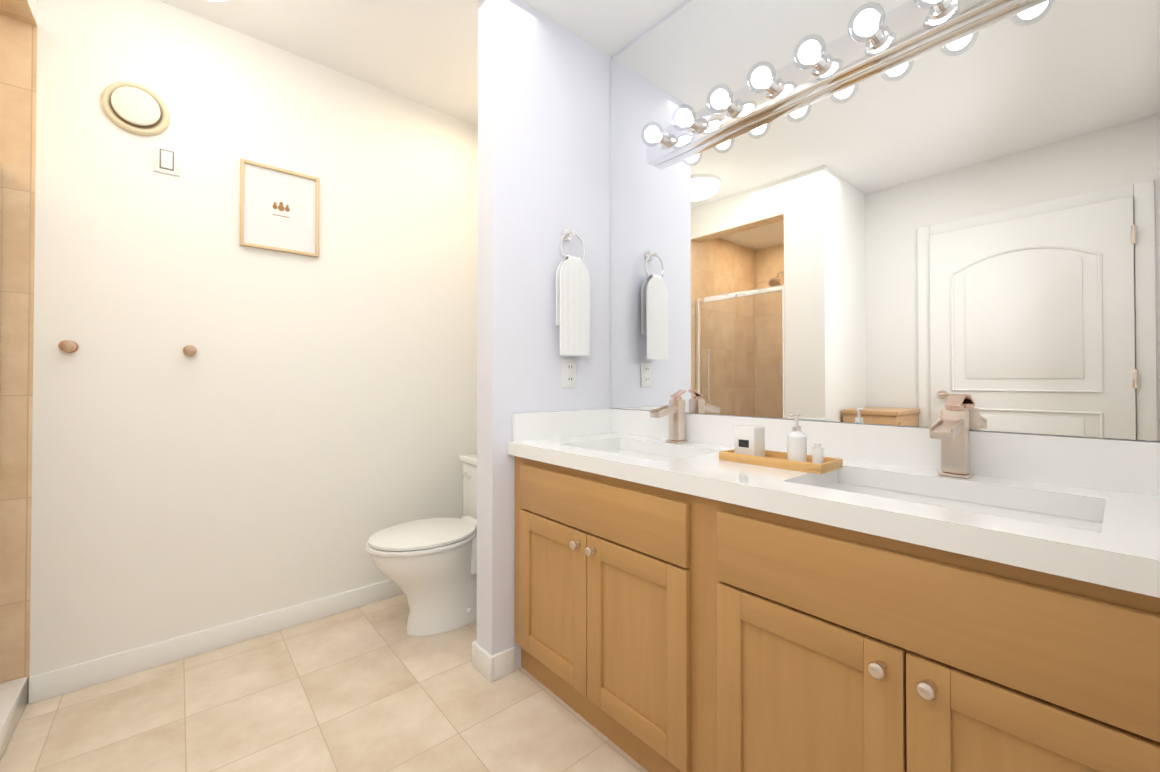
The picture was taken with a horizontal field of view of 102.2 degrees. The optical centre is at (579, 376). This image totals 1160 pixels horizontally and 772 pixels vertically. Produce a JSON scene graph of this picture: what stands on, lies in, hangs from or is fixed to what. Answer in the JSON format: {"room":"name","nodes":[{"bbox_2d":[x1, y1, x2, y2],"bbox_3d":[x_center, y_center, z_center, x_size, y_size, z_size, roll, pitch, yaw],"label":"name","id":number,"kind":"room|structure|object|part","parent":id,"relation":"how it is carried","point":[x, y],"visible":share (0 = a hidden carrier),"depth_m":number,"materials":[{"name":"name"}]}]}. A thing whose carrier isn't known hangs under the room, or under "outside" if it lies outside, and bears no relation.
{"room":"bathroom","nodes":[
{"label":"bathroom","id":0,"kind":"room"},
{"bbox_2d":[27,0,37,22],"bbox_3d":[-1.482,-0.175,1.079,0.130,2.440,1.050,1,-1,-41],"label":"wall","id":1,"kind":"structure","parent":0,"point":[33,4],"depth_m":1.50,"materials":[{"name":"white paint"}]},
{"bbox_2d":[0,0,37,698],"bbox_3d":[-1.935,-0.177,0.839,1.130,2.440,1.024,1,-1,-41],"label":"shower wall tile","id":2,"kind":"structure","parent":1,"relation":"attached to","point":[18,56],"depth_m":1.50,"materials":[{"name":"beige tile"}]},
{"bbox_2d":[28,580,404,703],"bbox_3d":[-1.156,1.013,2.030,1.620,0.085,0.015,1,-1,-41],"label":"baseboard","id":3,"kind":"structure","parent":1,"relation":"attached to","point":[85,674],"depth_m":1.77,"materials":[{"name":"white wood"}]},
{"bbox_2d":[30,0,477,675],"bbox_3d":[-1.129,-0.164,2.126,1.770,2.440,0.122,1,-1,-41],"label":"wall","id":4,"kind":"structure","parent":0,"point":[296,430],"depth_m":1.85,"materials":[{"name":"white paint"}]},
{"bbox_2d":[58,340,78,352],"bbox_3d":[-1.695,-0.102,1.549,0.042,0.042,0.057,1,-1,-41],"label":"hook","id":5,"kind":"object","parent":4,"relation":"attached to","point":[68,346],"visible":1,"depth_m":1.53,"materials":[{"name":"brown wood"}]},
{"bbox_2d":[101,81,169,135],"bbox_3d":[-1.581,-0.961,1.667,0.180,0.180,0.041,1,-1,-41],"label":"fan","id":6,"kind":"object","parent":4,"relation":"attached to","point":[135,108],"visible":1,"depth_m":1.66,"materials":[{"name":"white plastic"}]},
{"bbox_2d":[153,144,179,175],"bbox_3d":[-1.529,-0.803,1.730,0.075,0.100,0.010,1,-1,-41],"label":"switch plate","id":7,"kind":"object","parent":4,"relation":"attached to","point":[166,160],"visible":1,"depth_m":1.73,"materials":[{"name":"white plastic"}]},
{"bbox_2d":[183,345,196,355],"bbox_3d":[-1.460,-0.100,1.751,0.042,0.042,0.057,1,-1,-41],"label":"hook","id":8,"kind":"object","parent":4,"relation":"attached to","point":[189,350],"visible":1,"depth_m":1.73,"materials":[{"name":"brown wood"}]},
{"bbox_3d":[-1.252,-0.698,1.959,0.280,0.345,0.022,1,-1,-41],"label":"picture frame","id":9,"kind":"part","parent":4,"relation":"part of","materials":[{"name":"white paper"}]},
{"bbox_2d":[0,594,647,771],"bbox_3d":[-0.744,1.068,0.837,3.150,0.050,2.800,1,-1,-41],"label":"floor","id":10,"kind":"structure","parent":0,"point":[374,687],"depth_m":1.45,"materials":[{"name":"tile"}]},
{"bbox_2d":[0,677,27,759],"bbox_3d":[-1.570,1.001,1.169,0.126,0.090,0.776,1,-1,-41],"label":"shower curb","id":11,"kind":"object","parent":10,"relation":"on","point":[13,698],"visible":1,"depth_m":1.39,"materials":[{"name":"white stone"}]},
{"bbox_2d":[0,162,2,385],"bbox_3d":[-1.596,0.140,1.156,0.067,1.628,0.772,1,-1,-41],"label":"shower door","id":12,"kind":"structure","parent":11,"relation":"on","point":[1,195],"depth_m":1.47,"materials":[{"name":"clear glass"}]},
{"bbox_2d":[366,453,476,635],"bbox_3d":[-0.565,0.717,2.049,0.694,0.674,0.430,1,-1,-41],"label":"toilet","id":13,"kind":"object","parent":10,"relation":"on","point":[428,567],"visible":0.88,"depth_m":1.92,"materials":[{"name":"white ceramic"}]},
{"bbox_2d":[514,456,673,771],"bbox_3d":[0.220,0.663,1.513,0.508,0.774,0.854,1,-1,-41],"label":"base cabinet","id":14,"kind":"object","parent":10,"relation":"on","point":[656,629],"depth_m":1.32,"materials":[{"name":"brown wood"}]},
{"bbox_2d":[508,408,1159,597],"bbox_3d":[0.451,0.200,1.243,0.516,0.145,1.571,1,-1,-41],"label":"countertop","id":15,"kind":"structure","parent":14,"relation":"on","point":[1112,486],"depth_m":0.98,"materials":[{"name":"white stone"}]},
{"bbox_2d":[604,449,680,460],"bbox_3d":[0.190,0.336,1.529,0.328,0.121,0.488,1,-1,-41],"label":"sink","id":16,"kind":"object","parent":15,"relation":"in","point":[643,455],"visible":0.08,"depth_m":1.71,"materials":[{"name":"white ceramic"}]},
{"bbox_2d":[649,390,687,442],"bbox_3d":[0.311,0.138,1.635,0.161,0.184,0.056,1,-1,-41],"label":"faucet","id":17,"kind":"object","parent":15,"relation":"on","point":[674,410],"visible":1,"depth_m":1.64,"materials":[{"name":"silver metal"}]},
{"bbox_2d":[719,449,842,473],"bbox_3d":[0.518,0.215,1.225,0.130,0.022,0.270,1,-1,-41],"label":"tray","id":18,"kind":"object","parent":15,"relation":"on","point":[776,459],"visible":0.81,"depth_m":1.18,"materials":[{"name":"brown wood"}]},
{"bbox_2d":[734,425,764,456],"bbox_3d":[0.466,0.178,1.286,0.060,0.085,0.060,1,-1,-41],"label":"soap box","id":19,"kind":"object","parent":18,"relation":"on","point":[749,439],"visible":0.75,"depth_m":1.27,"materials":[{"name":"white plastic"}]},
{"bbox_2d":[787,413,806,461],"bbox_3d":[0.545,0.156,1.183,0.061,0.126,0.046,1,-1,-41],"label":"soap dispenser","id":20,"kind":"object","parent":18,"relation":"on","point":[796,443],"visible":0.9,"depth_m":1.17,"materials":[{"name":"white ceramic"}]},
{"bbox_2d":[812,443,823,463],"bbox_3d":[0.582,0.190,1.144,0.026,0.057,0.026,1,-1,-41],"label":"bottle","id":21,"kind":"object","parent":18,"relation":"on","point":[817,454],"visible":0.81,"depth_m":1.14,"materials":[{"name":"white plastic"}]},
{"bbox_2d":[929,394,973,478],"bbox_3d":[0.823,0.132,1.040,0.161,0.184,0.056,1,-1,-41],"label":"faucet","id":22,"kind":"object","parent":15,"relation":"on","point":[949,428],"visible":0.96,"depth_m":1.05,"materials":[{"name":"silver metal"}]},
{"bbox_2d":[823,482,1101,532],"bbox_3d":[0.702,0.330,0.934,0.328,0.121,0.488,1,-1,-41],"label":"sink","id":23,"kind":"object","parent":15,"relation":"in","point":[1075,523],"visible":0.02,"depth_m":1.00,"materials":[{"name":"white ceramic"}]},
{"bbox_2d":[674,491,1159,771],"bbox_3d":[0.701,0.657,0.953,0.508,0.774,0.813,1,-1,-41],"label":"base cabinet","id":24,"kind":"object","parent":10,"relation":"on","point":[801,645],"depth_m":0.78,"materials":[{"name":"brown wood"}]},
{"bbox_2d":[159,0,686,125],"bbox_3d":[-0.744,-1.422,0.862,3.150,0.050,2.800,1,-1,-41],"label":"ceiling","id":25,"kind":"structure","parent":0,"point":[424,52],"depth_m":1.88,"materials":[{"name":"white paint"}]},
{"bbox_2d":[477,0,610,668],"bbox_3d":[-0.121,-0.167,1.866,0.580,2.440,0.110,1,-1,-41],"label":"wall","id":26,"kind":"structure","parent":0,"point":[544,131],"depth_m":1.73,"materials":[{"name":"white paint"}]},
{"bbox_2d":[472,640,514,671],"bbox_3d":[-0.237,1.011,1.834,0.403,0.085,0.016,1,-1,-41],"label":"baseboard","id":27,"kind":"structure","parent":26,"relation":"attached to","point":[482,660],"depth_m":1.65,"materials":[{"name":"white wood"}]},
{"bbox_2d":[562,359,576,387],"bbox_3d":[-0.041,-0.015,1.855,0.072,0.115,0.009,1,-1,-41],"label":"electrical outlet plate","id":28,"kind":"object","parent":26,"relation":"attached to","point":[569,373],"visible":1,"depth_m":1.85,"materials":[{"name":"white plastic"}]},
{"bbox_2d":[559,229,584,260],"bbox_3d":[-0.039,-0.511,1.836,0.130,0.149,0.048,1,-1,-41],"label":"towel ring","id":29,"kind":"object","parent":26,"relation":"attached to","point":[566,234],"visible":0.73,"depth_m":1.83,"materials":[{"name":"silver metal"}]},
{"bbox_2d":[556,255,589,355],"bbox_3d":[-0.029,-0.276,1.821,0.150,0.388,0.041,1,-1,-41],"label":"hanging towel","id":30,"kind":"object","parent":29,"relation":"hanging from","point":[572,298],"visible":0.96,"depth_m":1.80,"materials":[{"name":"white fabric"}]},
{"bbox_2d":[611,0,1159,440],"bbox_3d":[0.683,-0.632,1.452,0.106,1.518,1.568,1,-1,-41],"label":"mirror","id":31,"kind":"object","parent":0,"point":[918,236],"depth_m":1.20,"materials":[{"name":"clear glass"}]},
{"bbox_2d":[641,0,1019,165],"bbox_3d":[0.602,-0.877,1.345,0.158,0.100,1.145,1,-1,-41],"label":"vanity light bar","id":32,"kind":"object","parent":31,"relation":"attached to","point":[872,39],"visible":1,"depth_m":1.29,"materials":[{"name":"silver metal"}]},
{"bbox_2d":[1052,435,1159,441],"bbox_3d":[1.091,0.124,0.974,0.100,0.005,0.143,1,-1,-41],"label":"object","id":33,"kind":"structure","parent":0,"point":[1052,435],"depth_m":0.94,"materials":[{"name":"white paint"}]}
]}

